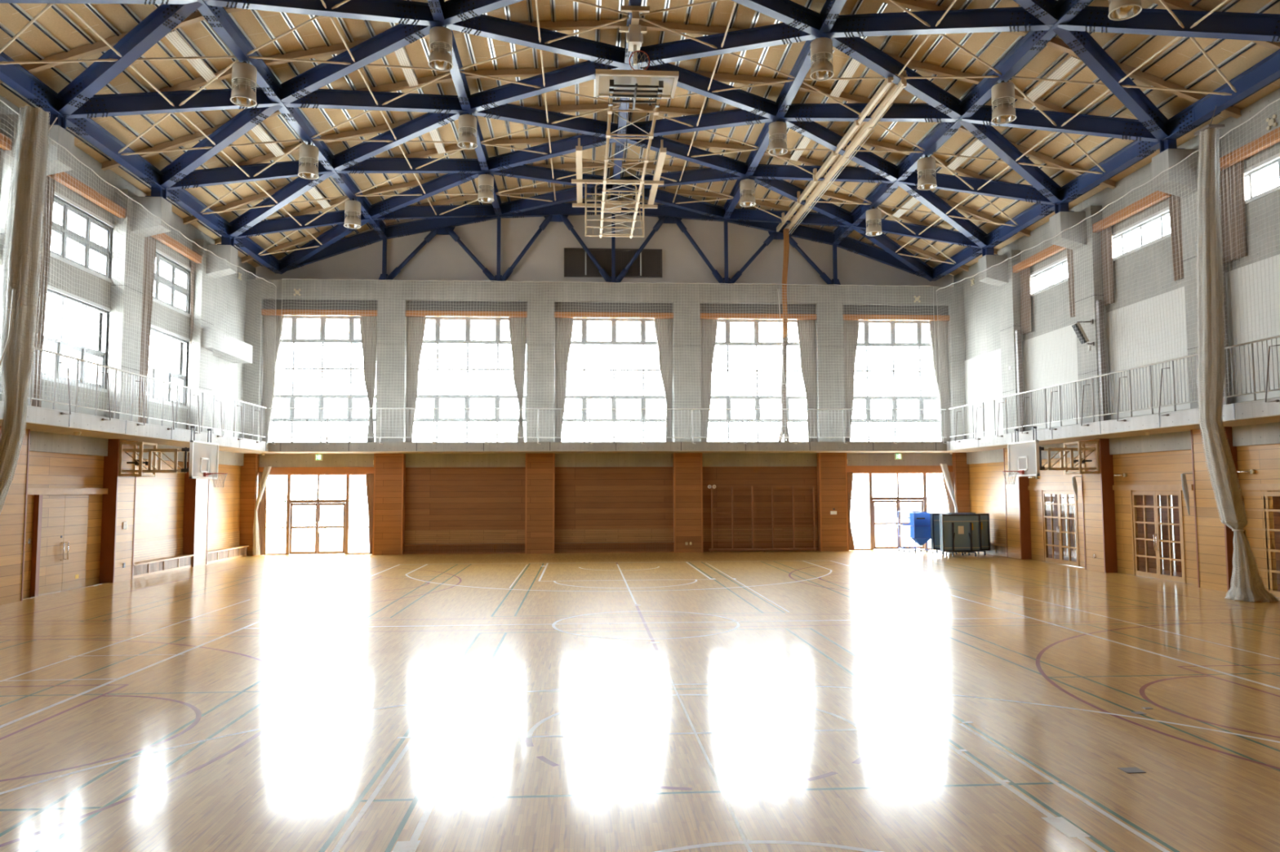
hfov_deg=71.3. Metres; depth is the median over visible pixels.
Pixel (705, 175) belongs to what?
roof beam
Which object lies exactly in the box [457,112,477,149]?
lamp
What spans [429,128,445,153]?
panel
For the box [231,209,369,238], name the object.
roof beam
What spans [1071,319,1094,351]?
loudspeaker
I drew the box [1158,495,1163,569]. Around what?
window
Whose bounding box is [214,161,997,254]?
roof beam
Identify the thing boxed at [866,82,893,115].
rod
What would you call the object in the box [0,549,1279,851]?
floor
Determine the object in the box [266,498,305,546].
tree
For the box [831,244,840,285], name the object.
post
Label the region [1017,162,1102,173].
rod
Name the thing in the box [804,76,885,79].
rod
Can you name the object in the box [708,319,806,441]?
window
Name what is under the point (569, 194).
roof beam
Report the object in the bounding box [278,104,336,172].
roof beam
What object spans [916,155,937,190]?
lamp
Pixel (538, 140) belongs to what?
roof beam
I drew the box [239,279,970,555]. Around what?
wall
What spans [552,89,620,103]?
rod
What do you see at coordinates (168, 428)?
railing post
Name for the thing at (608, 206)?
basketball hoop
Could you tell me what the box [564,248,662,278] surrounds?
louver
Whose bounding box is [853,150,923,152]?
rod
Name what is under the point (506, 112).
roof beam
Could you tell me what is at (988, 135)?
roof beam
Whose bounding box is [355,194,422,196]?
rod
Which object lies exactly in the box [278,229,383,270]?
beam
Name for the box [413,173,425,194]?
rod
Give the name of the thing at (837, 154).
rod
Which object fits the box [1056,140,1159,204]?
roof beam
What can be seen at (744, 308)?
trim
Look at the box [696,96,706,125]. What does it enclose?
rod
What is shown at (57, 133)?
corbel
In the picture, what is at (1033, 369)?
window
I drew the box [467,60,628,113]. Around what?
roof beam
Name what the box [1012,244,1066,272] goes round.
curtain pelmet
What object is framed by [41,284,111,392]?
window
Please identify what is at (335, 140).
rod
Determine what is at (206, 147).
rod
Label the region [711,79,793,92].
rod
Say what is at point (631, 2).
roof beam
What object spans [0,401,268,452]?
gallery
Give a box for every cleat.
[1112,473,1126,476]
[1236,469,1255,474]
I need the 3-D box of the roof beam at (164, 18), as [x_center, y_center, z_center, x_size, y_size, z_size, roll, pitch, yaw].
[-12.089,-8.700,20.850,5.240,2.039,0.270,-2,-5,28]
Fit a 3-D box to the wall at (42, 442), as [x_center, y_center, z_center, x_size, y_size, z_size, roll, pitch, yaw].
[-14.978,-2.162,16.931,0.745,12.080,41.300,0,-4,-4]
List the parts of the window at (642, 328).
sash, sash, sash, sash, sash, sash, sash, sash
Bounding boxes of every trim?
[262,299,377,310]
[406,300,527,311]
[554,302,671,312]
[700,303,815,314]
[843,304,948,315]
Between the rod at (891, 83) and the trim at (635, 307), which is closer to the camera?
the rod at (891, 83)
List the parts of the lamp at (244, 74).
lamp shade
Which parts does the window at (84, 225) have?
sash, sash, sash, sash, sash, sash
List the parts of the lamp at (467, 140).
lamp shade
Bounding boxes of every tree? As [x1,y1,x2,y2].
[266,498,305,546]
[303,505,337,544]
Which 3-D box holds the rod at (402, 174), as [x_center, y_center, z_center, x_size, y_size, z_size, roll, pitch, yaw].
[-9.356,-8.806,32.316,2.504,0.507,0.068,-2,-5,25]
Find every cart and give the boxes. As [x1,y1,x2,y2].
[897,511,921,551]
[908,511,933,553]
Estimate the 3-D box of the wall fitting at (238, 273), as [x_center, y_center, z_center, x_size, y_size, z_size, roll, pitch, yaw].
[-16.189,-6.062,36.070,0.050,0.290,0.290,0,-4,-4]
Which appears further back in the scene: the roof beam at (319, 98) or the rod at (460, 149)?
the rod at (460, 149)
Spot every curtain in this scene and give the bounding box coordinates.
[0,104,57,514]
[31,175,54,407]
[137,235,155,423]
[186,260,194,430]
[257,471,266,555]
[262,315,284,442]
[360,315,377,442]
[365,473,373,554]
[404,316,426,442]
[508,317,527,442]
[554,317,573,442]
[653,318,672,441]
[700,319,717,441]
[796,320,817,441]
[843,320,859,441]
[847,472,854,550]
[928,320,951,441]
[942,471,954,512]
[1019,266,1031,334]
[1066,248,1075,317]
[1100,226,1114,306]
[1168,195,1183,280]
[1194,105,1279,602]
[1219,160,1247,263]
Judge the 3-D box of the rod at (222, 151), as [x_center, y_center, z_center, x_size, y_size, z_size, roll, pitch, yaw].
[-12.450,-8.080,27.404,0.068,0.070,2.371,0,-4,-4]
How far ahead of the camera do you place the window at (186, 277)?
30.44 m
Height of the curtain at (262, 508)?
3.380 m
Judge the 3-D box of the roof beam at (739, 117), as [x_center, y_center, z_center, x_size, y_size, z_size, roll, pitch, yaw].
[1.901,-10.137,29.793,5.632,0.769,0.270,-2,-4,24]
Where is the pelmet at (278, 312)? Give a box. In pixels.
[261,309,377,316]
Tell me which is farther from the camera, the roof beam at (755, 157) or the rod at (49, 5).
the roof beam at (755, 157)
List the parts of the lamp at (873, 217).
lamp shade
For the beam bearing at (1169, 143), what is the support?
on the corbel at (1169, 157)
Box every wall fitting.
[237,271,241,280]
[293,288,301,295]
[913,295,920,302]
[1266,114,1277,129]
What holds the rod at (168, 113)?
attached to the roof beam at (106, 105)
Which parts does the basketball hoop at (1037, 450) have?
mount frame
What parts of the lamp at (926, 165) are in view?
lamp shade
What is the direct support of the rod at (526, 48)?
attached to the roof beam at (483, 25)
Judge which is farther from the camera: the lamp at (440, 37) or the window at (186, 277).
the window at (186, 277)
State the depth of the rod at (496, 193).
36.59 m
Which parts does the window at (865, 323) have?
sash, sash, sash, sash, sash, sash, sash, sash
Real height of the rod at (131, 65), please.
0.070 m
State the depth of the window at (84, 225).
25.03 m
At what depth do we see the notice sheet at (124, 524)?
26.29 m
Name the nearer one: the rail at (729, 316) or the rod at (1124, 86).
the rod at (1124, 86)
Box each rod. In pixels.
[0,3,53,53]
[0,58,117,64]
[62,3,121,57]
[118,112,171,153]
[120,146,212,155]
[128,64,174,106]
[136,55,235,61]
[178,59,239,106]
[179,111,215,145]
[200,182,246,213]
[202,204,275,213]
[220,150,249,177]
[226,138,302,146]
[246,15,320,54]
[248,55,351,64]
[253,142,304,177]
[253,181,278,203]
[257,229,298,254]
[259,245,319,255]
[281,207,302,226]
[286,195,347,204]
[304,197,348,225]
[304,228,322,244]
[311,110,372,137]
[312,138,392,142]
[320,0,326,8]
[329,16,355,62]
[331,0,349,8]
[355,173,407,195]
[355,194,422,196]
[357,68,377,105]
[364,63,449,71]
[379,110,396,140]
[382,71,450,105]
[398,144,412,168]
[405,140,457,142]
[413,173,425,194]
[415,148,464,168]
[426,197,436,215]
[432,193,478,195]
[439,199,477,215]
[458,46,532,70]
[459,71,540,88]
[480,126,541,142]
[480,142,547,154]
[495,181,545,193]
[496,193,552,201]
[534,0,541,42]
[539,49,545,86]
[544,16,628,43]
[544,92,548,123]
[547,128,551,153]
[551,104,620,124]
[551,157,554,178]
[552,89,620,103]
[552,182,555,200]
[555,164,614,179]
[557,155,614,164]
[570,0,629,15]
[622,157,679,164]
[622,165,676,182]
[628,105,693,126]
[629,93,699,104]
[639,17,717,48]
[640,0,721,15]
[672,185,679,203]
[675,197,733,204]
[679,160,686,181]
[686,184,733,197]
[687,131,696,155]
[690,148,758,156]
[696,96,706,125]
[703,129,759,147]
[707,54,720,90]
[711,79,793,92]
[720,1,737,47]
[728,52,795,78]
[739,199,782,218]
[755,198,795,201]
[765,150,815,175]
[766,147,831,151]
[787,204,800,220]
[802,81,860,115]
[803,180,819,199]
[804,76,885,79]
[813,200,871,204]
[821,153,839,177]
[828,181,871,203]
[842,121,864,149]
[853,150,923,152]
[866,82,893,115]
[875,122,924,151]
[876,206,915,234]
[878,204,936,214]
[888,0,930,26]
[895,237,915,252]
[897,34,930,75]
[897,253,954,264]
[903,75,999,79]
[918,217,942,235]
[920,238,955,263]
[930,154,973,189]
[933,151,1004,162]
[935,0,956,26]
[938,33,1001,75]
[946,193,973,213]
[948,215,1016,226]
[977,164,1009,190]
[979,195,1017,225]
[1008,79,1057,125]
[1011,75,1105,85]
[1015,131,1055,161]
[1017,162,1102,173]
[1061,88,1110,126]
[1062,132,1105,172]
[1118,35,1180,83]
[1121,84,1231,95]
[1159,0,1184,27]
[1189,36,1236,92]
[1190,0,1228,28]
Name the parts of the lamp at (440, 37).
lamp shade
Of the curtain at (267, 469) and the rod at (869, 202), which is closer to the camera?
the rod at (869, 202)
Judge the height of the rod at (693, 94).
0.192 m
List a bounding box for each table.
[929,513,965,554]
[937,512,975,553]
[939,514,981,556]
[949,513,990,555]
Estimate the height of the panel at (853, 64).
0.091 m
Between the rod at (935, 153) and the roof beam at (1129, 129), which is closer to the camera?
the roof beam at (1129, 129)
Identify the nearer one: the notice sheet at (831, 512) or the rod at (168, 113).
the rod at (168, 113)
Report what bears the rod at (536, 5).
attached to the roof beam at (483, 25)
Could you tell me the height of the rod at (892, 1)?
0.507 m
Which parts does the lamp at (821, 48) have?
lamp shade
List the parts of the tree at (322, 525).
stem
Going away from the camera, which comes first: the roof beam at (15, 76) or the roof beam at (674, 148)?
the roof beam at (15, 76)
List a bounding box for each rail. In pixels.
[405,311,527,317]
[554,311,673,319]
[700,313,817,319]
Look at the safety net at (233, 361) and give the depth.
25.19 m
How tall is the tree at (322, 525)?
2.147 m
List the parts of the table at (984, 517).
cross rail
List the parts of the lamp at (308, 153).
lamp shade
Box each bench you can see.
[133,555,194,578]
[207,545,248,564]
[403,543,524,555]
[554,542,674,553]
[976,542,1006,556]
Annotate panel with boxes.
[164,29,217,82]
[250,124,284,156]
[307,186,330,208]
[394,47,418,86]
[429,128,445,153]
[790,135,810,160]
[830,57,860,97]
[892,196,918,217]
[946,138,983,170]
[964,349,1003,439]
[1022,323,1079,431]
[1023,55,1081,102]
[1104,286,1190,419]
[1225,253,1279,403]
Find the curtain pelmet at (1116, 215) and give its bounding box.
[1092,191,1171,232]
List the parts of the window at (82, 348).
sash, sash, sash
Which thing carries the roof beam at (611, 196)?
attached to the roof beam at (569, 194)
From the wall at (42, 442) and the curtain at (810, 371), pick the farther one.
the curtain at (810, 371)
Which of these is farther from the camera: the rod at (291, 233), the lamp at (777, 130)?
the rod at (291, 233)
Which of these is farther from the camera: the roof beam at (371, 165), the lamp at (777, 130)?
the roof beam at (371, 165)
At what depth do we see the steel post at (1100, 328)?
27.88 m
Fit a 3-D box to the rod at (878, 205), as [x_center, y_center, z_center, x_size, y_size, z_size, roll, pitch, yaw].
[10.100,-8.134,33.509,2.295,0.750,0.068,-2,-5,28]
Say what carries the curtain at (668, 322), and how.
hanging from the rail at (557, 314)
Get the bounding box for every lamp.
[230,60,257,106]
[297,142,319,179]
[343,198,361,228]
[428,25,453,71]
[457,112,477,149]
[477,173,493,202]
[619,4,649,65]
[739,177,755,207]
[768,120,787,155]
[809,36,834,80]
[865,207,882,235]
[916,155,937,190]
[991,80,1016,124]
[1107,0,1142,20]
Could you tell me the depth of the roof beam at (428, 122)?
29.15 m
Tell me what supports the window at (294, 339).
in the wall at (540, 504)
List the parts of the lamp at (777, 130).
lamp shade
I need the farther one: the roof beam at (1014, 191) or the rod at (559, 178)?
the rod at (559, 178)
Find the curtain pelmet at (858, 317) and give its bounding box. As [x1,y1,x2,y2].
[843,314,949,320]
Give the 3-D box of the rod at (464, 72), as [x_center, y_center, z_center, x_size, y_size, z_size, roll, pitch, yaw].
[-4.061,-10.140,26.088,2.526,0.192,0.068,2,-5,-32]
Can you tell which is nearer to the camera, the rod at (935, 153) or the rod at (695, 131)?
the rod at (935, 153)
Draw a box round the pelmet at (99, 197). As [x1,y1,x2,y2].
[48,172,125,217]
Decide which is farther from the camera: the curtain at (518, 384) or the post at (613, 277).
the post at (613, 277)
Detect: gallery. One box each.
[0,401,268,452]
[234,441,975,453]
[946,397,1279,451]
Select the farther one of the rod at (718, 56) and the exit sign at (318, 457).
the exit sign at (318, 457)
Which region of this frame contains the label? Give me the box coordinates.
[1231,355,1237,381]
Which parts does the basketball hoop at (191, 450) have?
mount frame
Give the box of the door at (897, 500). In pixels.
[850,472,946,550]
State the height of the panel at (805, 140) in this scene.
0.091 m
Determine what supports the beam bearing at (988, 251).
on the corbel at (986, 261)
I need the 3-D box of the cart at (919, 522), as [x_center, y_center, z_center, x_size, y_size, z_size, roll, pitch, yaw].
[11.435,4.338,36.333,0.751,1.672,0.700,0,-4,-4]
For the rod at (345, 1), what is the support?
attached to the roof beam at (403, 11)
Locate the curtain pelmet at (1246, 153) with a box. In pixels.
[1218,126,1279,171]
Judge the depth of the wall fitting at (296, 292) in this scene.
36.89 m
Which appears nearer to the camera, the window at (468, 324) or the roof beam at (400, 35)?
the roof beam at (400, 35)
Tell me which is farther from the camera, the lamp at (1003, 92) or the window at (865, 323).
the window at (865, 323)
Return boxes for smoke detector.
[74,431,81,435]
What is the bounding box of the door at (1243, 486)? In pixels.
[1238,484,1279,598]
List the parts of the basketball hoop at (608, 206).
motor, hanging frame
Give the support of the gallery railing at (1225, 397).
on the gallery at (1260, 411)
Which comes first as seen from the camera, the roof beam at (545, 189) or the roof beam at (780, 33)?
the roof beam at (780, 33)
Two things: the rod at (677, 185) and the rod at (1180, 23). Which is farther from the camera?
the rod at (677, 185)
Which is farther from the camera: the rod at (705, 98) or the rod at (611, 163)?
the rod at (611, 163)
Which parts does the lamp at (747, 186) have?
lamp shade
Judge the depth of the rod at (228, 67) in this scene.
22.88 m
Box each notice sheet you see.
[122,521,127,528]
[830,511,836,514]
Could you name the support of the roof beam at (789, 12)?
attached to the roof beam at (830, 11)
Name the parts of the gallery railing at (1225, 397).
post, post, post, post, post, post, post, post, post, post, post, post, post, rail, post, post, post, post, post, post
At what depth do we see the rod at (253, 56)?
23.03 m
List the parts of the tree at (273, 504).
stem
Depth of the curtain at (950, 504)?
38.29 m
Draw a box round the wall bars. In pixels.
[707,484,817,552]
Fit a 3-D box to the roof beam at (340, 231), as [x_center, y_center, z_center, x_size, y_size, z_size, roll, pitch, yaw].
[-13.099,-7.564,36.683,5.240,2.039,0.270,-2,-5,28]
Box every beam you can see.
[0,0,197,4]
[0,0,1241,118]
[0,52,64,117]
[57,1,202,117]
[62,87,279,118]
[65,18,1159,153]
[66,117,164,189]
[100,66,1115,189]
[146,102,1070,211]
[160,104,282,189]
[164,160,333,190]
[166,188,232,238]
[182,136,1031,236]
[197,0,284,104]
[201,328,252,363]
[203,0,441,26]
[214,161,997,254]
[229,172,334,238]
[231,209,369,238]
[234,236,281,273]
[240,186,968,271]
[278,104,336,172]
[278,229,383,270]
[279,22,443,105]
[279,219,371,274]
[283,88,468,113]
[331,157,486,173]
[331,172,373,219]
[332,111,470,172]
[368,219,387,237]
[369,172,486,219]
[372,204,499,220]
[383,215,498,239]
[427,0,445,24]
[440,0,523,26]
[440,5,629,66]
[440,24,471,112]
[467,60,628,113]
[467,111,488,172]
[471,103,618,139]
[486,133,621,173]
[486,172,502,215]
[488,164,615,190]
[498,201,611,217]
[499,186,612,215]
[610,191,618,199]
[612,141,624,188]
[614,201,726,222]
[615,168,744,190]
[617,69,632,137]
[617,187,725,218]
[621,136,747,177]
[623,108,774,139]
[624,0,641,64]
[628,16,822,67]
[628,62,777,119]
[723,177,746,218]
[724,208,850,226]
[726,219,835,245]
[731,0,822,36]
[744,119,777,177]
[746,164,895,183]
[746,177,853,226]
[774,35,822,119]
[777,102,959,122]
[777,119,898,182]
[817,0,846,35]
[819,35,961,120]
[821,5,1059,37]
[831,226,853,244]
[835,236,933,278]
[849,182,898,226]
[850,226,933,281]
[853,217,985,248]
[894,120,961,182]
[896,182,986,248]
[897,170,1057,204]
[929,246,982,280]
[957,26,1057,120]
[958,120,1061,204]
[961,104,1164,142]
[983,203,1054,248]
[1013,0,1058,27]
[1052,0,1091,26]
[1052,26,1168,141]
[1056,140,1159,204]
[1057,5,1279,42]
[1146,0,1279,51]
[1161,48,1279,141]
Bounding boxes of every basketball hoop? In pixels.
[118,426,227,488]
[571,50,679,238]
[1001,426,1099,484]
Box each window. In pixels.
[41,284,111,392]
[49,191,114,282]
[146,324,190,408]
[152,248,191,317]
[270,315,376,442]
[413,316,526,442]
[554,318,673,442]
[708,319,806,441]
[852,320,940,441]
[1030,256,1068,296]
[1063,494,1067,556]
[1071,494,1075,557]
[1112,206,1170,261]
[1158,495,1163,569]
[1169,495,1175,571]
[1244,152,1279,204]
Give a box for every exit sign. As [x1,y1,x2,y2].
[315,453,323,461]
[894,453,902,459]
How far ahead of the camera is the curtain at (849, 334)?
38.53 m
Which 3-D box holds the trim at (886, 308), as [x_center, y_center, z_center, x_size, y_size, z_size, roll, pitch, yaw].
[11.072,-5.017,38.810,4.720,0.450,0.200,0,-4,-4]
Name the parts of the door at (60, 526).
handle, handle, frame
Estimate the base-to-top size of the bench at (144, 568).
0.430 m
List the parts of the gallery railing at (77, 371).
post, post, post, post, post, post, rail, post, rail, post, post, post, post, post, post, post, post, post, post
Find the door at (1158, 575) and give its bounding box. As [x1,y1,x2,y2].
[1112,484,1196,585]
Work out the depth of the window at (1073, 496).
33.76 m
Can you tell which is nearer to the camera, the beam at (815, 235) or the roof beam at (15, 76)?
the roof beam at (15, 76)
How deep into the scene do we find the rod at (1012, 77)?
22.93 m
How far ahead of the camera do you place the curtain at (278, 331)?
36.97 m
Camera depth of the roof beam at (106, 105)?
23.19 m
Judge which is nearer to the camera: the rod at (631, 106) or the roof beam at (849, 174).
the rod at (631, 106)
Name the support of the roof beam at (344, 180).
attached to the ceiling
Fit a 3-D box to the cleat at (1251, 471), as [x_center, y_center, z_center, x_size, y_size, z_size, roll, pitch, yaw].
[14.976,1.135,22.089,0.164,0.107,0.448,3,-5,-39]
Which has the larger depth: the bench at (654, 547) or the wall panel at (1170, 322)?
the bench at (654, 547)
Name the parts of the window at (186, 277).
sash, sash, sash, sash, sash, sash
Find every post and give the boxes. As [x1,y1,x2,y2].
[58,362,71,414]
[100,372,111,420]
[135,380,145,426]
[165,387,174,430]
[192,394,199,433]
[215,400,222,437]
[236,405,243,439]
[254,409,261,443]
[377,238,388,280]
[494,217,502,280]
[609,213,617,282]
[723,220,729,283]
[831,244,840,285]
[1014,329,1024,431]
[1095,300,1107,421]
[1222,256,1231,404]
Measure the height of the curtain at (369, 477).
3.310 m
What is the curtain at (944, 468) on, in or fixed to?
attached to the wall at (540, 504)
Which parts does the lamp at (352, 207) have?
lamp shade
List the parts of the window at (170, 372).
sash, sash, sash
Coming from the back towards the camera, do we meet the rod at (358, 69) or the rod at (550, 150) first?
the rod at (550, 150)
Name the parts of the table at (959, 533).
leg, cross rail, leg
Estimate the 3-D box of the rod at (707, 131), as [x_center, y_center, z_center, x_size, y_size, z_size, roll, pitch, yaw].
[3.082,-9.852,30.518,2.526,0.192,0.068,2,-5,-32]
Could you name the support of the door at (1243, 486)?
in the wall at (1262, 433)
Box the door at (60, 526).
[22,488,108,599]
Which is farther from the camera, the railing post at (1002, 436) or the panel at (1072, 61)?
the railing post at (1002, 436)
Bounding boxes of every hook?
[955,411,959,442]
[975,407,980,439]
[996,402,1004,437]
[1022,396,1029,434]
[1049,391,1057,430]
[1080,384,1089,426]
[1116,376,1127,421]
[1158,367,1169,416]
[1265,344,1279,402]
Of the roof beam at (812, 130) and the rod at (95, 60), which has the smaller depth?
the rod at (95, 60)
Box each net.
[0,99,275,438]
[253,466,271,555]
[278,278,937,438]
[936,97,1279,436]
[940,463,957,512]
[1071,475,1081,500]
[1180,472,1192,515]
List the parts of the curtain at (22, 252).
tie cord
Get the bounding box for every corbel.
[45,124,74,175]
[131,195,172,237]
[205,244,238,278]
[977,254,1008,287]
[1048,211,1086,250]
[1151,148,1199,197]
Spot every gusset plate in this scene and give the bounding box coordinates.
[430,226,455,235]
[543,214,568,222]
[657,216,681,223]
[768,231,791,239]
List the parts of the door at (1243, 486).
frame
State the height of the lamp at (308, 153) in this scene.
1.039 m
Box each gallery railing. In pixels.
[0,346,266,441]
[268,408,946,442]
[948,335,1279,440]
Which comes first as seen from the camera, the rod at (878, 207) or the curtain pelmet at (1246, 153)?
the curtain pelmet at (1246, 153)
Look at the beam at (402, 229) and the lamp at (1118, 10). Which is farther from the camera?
the beam at (402, 229)
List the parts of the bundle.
guy cord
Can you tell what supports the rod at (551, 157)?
attached to the roof beam at (523, 171)
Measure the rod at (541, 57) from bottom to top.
0.070 m
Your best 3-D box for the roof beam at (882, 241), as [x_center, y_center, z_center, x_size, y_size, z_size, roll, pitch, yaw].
[10.950,-7.550,38.216,5.240,2.039,0.270,3,-5,-35]
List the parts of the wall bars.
post, post, post, foot rail, post, post, post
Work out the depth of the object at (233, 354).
33.28 m
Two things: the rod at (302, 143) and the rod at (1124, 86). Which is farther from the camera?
the rod at (302, 143)
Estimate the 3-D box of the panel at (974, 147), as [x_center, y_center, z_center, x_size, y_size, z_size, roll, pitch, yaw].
[10.572,-8.801,28.933,0.260,0.130,2.460,0,-4,-4]
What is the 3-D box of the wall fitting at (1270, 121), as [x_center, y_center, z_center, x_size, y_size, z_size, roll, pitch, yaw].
[15.150,-7.288,21.381,0.050,0.290,0.290,0,-4,-4]
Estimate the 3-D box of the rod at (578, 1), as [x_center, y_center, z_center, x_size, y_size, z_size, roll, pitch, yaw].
[-1.344,-10.578,22.299,2.526,0.192,0.068,2,-5,-32]
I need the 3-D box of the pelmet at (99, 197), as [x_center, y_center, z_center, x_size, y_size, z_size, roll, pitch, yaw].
[-15.334,-6.415,24.874,0.340,0.260,3.950,0,-4,-4]
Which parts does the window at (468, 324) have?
sash, sash, sash, sash, sash, sash, sash, sash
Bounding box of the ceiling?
[0,0,1279,275]
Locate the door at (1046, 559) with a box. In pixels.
[1027,485,1084,568]
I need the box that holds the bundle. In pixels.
[777,228,789,441]
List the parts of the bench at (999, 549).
slat panel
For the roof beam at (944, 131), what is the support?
attached to the ceiling
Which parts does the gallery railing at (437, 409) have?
post, post, post, post, post, post, post, rail, rail, post, post, post, post, post, post, post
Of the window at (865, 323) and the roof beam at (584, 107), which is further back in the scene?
the window at (865, 323)
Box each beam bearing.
[48,114,66,129]
[145,186,167,200]
[217,235,234,246]
[982,247,994,257]
[1052,202,1068,216]
[1156,138,1177,155]
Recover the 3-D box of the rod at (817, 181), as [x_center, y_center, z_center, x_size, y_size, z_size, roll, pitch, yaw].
[6.534,-9.012,34.009,0.068,0.070,2.371,0,-4,-4]
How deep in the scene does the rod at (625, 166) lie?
34.27 m
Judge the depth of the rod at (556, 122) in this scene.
28.90 m
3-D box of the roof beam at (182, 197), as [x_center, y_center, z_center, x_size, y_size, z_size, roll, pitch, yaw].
[-14.790,-7.243,29.858,0.270,0.482,5.302,0,-4,-4]
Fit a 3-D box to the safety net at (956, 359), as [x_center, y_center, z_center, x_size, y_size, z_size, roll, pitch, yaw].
[13.354,-3.395,27.115,0.117,6.357,21.420,0,-4,-4]
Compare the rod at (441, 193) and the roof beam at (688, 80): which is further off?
the rod at (441, 193)
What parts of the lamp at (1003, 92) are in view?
lamp shade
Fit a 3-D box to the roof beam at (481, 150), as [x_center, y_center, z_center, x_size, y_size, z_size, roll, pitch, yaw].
[-5.589,-9.880,30.635,0.270,0.482,5.302,0,-4,-4]
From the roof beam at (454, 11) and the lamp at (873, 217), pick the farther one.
the lamp at (873, 217)
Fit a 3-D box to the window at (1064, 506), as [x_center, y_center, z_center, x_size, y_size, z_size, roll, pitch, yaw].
[16.404,3.808,34.307,0.020,2.400,0.220,0,-4,-4]
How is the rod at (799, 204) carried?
attached to the roof beam at (782, 187)
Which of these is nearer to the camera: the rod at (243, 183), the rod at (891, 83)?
the rod at (891, 83)
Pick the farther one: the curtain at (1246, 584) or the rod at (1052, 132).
the rod at (1052, 132)
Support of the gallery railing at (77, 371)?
on the gallery at (38, 419)
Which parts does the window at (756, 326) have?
sash, sash, sash, sash, sash, sash, sash, sash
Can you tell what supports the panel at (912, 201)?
attached to the roof beam at (584, 165)
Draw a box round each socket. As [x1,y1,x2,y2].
[1117,767,1146,773]
[1130,711,1146,715]
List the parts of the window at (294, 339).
sash, sash, sash, sash, sash, sash, sash, sash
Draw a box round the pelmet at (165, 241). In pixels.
[151,232,201,263]
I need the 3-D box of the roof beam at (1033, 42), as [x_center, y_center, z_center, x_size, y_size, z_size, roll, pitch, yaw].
[9.640,-9.393,23.582,0.270,0.482,5.302,0,-4,-4]
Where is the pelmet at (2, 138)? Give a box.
[0,132,12,150]
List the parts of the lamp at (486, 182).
lamp shade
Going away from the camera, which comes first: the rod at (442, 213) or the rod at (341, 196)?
the rod at (341, 196)
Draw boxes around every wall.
[0,95,255,604]
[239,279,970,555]
[255,196,953,286]
[953,88,1279,591]
[1045,490,1279,591]
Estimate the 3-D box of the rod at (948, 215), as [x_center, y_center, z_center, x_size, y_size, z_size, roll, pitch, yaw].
[12.363,-7.430,32.271,2.295,0.750,0.068,-2,-5,28]
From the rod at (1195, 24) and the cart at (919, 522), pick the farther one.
the cart at (919, 522)
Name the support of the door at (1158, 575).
in the wall at (1262, 433)
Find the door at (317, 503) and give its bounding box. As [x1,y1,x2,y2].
[266,474,369,555]
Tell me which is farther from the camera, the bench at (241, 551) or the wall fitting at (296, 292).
the wall fitting at (296, 292)
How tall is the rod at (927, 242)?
0.750 m
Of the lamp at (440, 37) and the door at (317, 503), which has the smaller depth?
the lamp at (440, 37)
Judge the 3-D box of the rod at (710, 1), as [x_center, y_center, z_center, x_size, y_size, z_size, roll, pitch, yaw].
[1.121,-10.576,22.459,2.526,0.192,0.068,-2,-4,24]
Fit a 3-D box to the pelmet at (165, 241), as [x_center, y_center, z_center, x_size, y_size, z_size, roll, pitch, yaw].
[-15.671,-6.036,30.151,0.340,0.260,3.950,0,-4,-4]
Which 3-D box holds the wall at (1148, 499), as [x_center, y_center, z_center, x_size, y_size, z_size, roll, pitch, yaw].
[16.028,3.088,28.427,2.000,3.200,21.200,0,-4,-4]
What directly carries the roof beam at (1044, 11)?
attached to the roof beam at (1067, 10)
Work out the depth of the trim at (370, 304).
37.16 m
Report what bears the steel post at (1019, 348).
on the gallery at (1260, 411)
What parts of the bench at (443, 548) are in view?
slat panel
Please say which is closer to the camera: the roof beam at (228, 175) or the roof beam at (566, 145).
the roof beam at (228, 175)
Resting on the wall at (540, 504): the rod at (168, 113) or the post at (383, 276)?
the post at (383, 276)
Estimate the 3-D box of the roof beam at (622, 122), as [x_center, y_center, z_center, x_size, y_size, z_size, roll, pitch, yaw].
[-0.492,-10.376,28.332,0.270,0.482,5.302,0,-4,-4]
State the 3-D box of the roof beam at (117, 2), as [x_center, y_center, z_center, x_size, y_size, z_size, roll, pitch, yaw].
[-11.916,-8.895,18.140,5.240,2.039,0.270,3,-5,-35]
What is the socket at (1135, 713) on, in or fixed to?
on the floor
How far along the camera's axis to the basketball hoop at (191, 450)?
26.27 m
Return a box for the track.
[776,70,907,234]
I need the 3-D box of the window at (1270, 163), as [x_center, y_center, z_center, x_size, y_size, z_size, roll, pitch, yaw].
[15.327,-6.043,21.276,0.340,0.860,3.930,0,-4,-4]
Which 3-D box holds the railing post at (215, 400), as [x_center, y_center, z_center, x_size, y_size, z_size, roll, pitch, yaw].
[-14.145,-0.234,30.066,0.122,1.242,0.373,-1,-4,15]

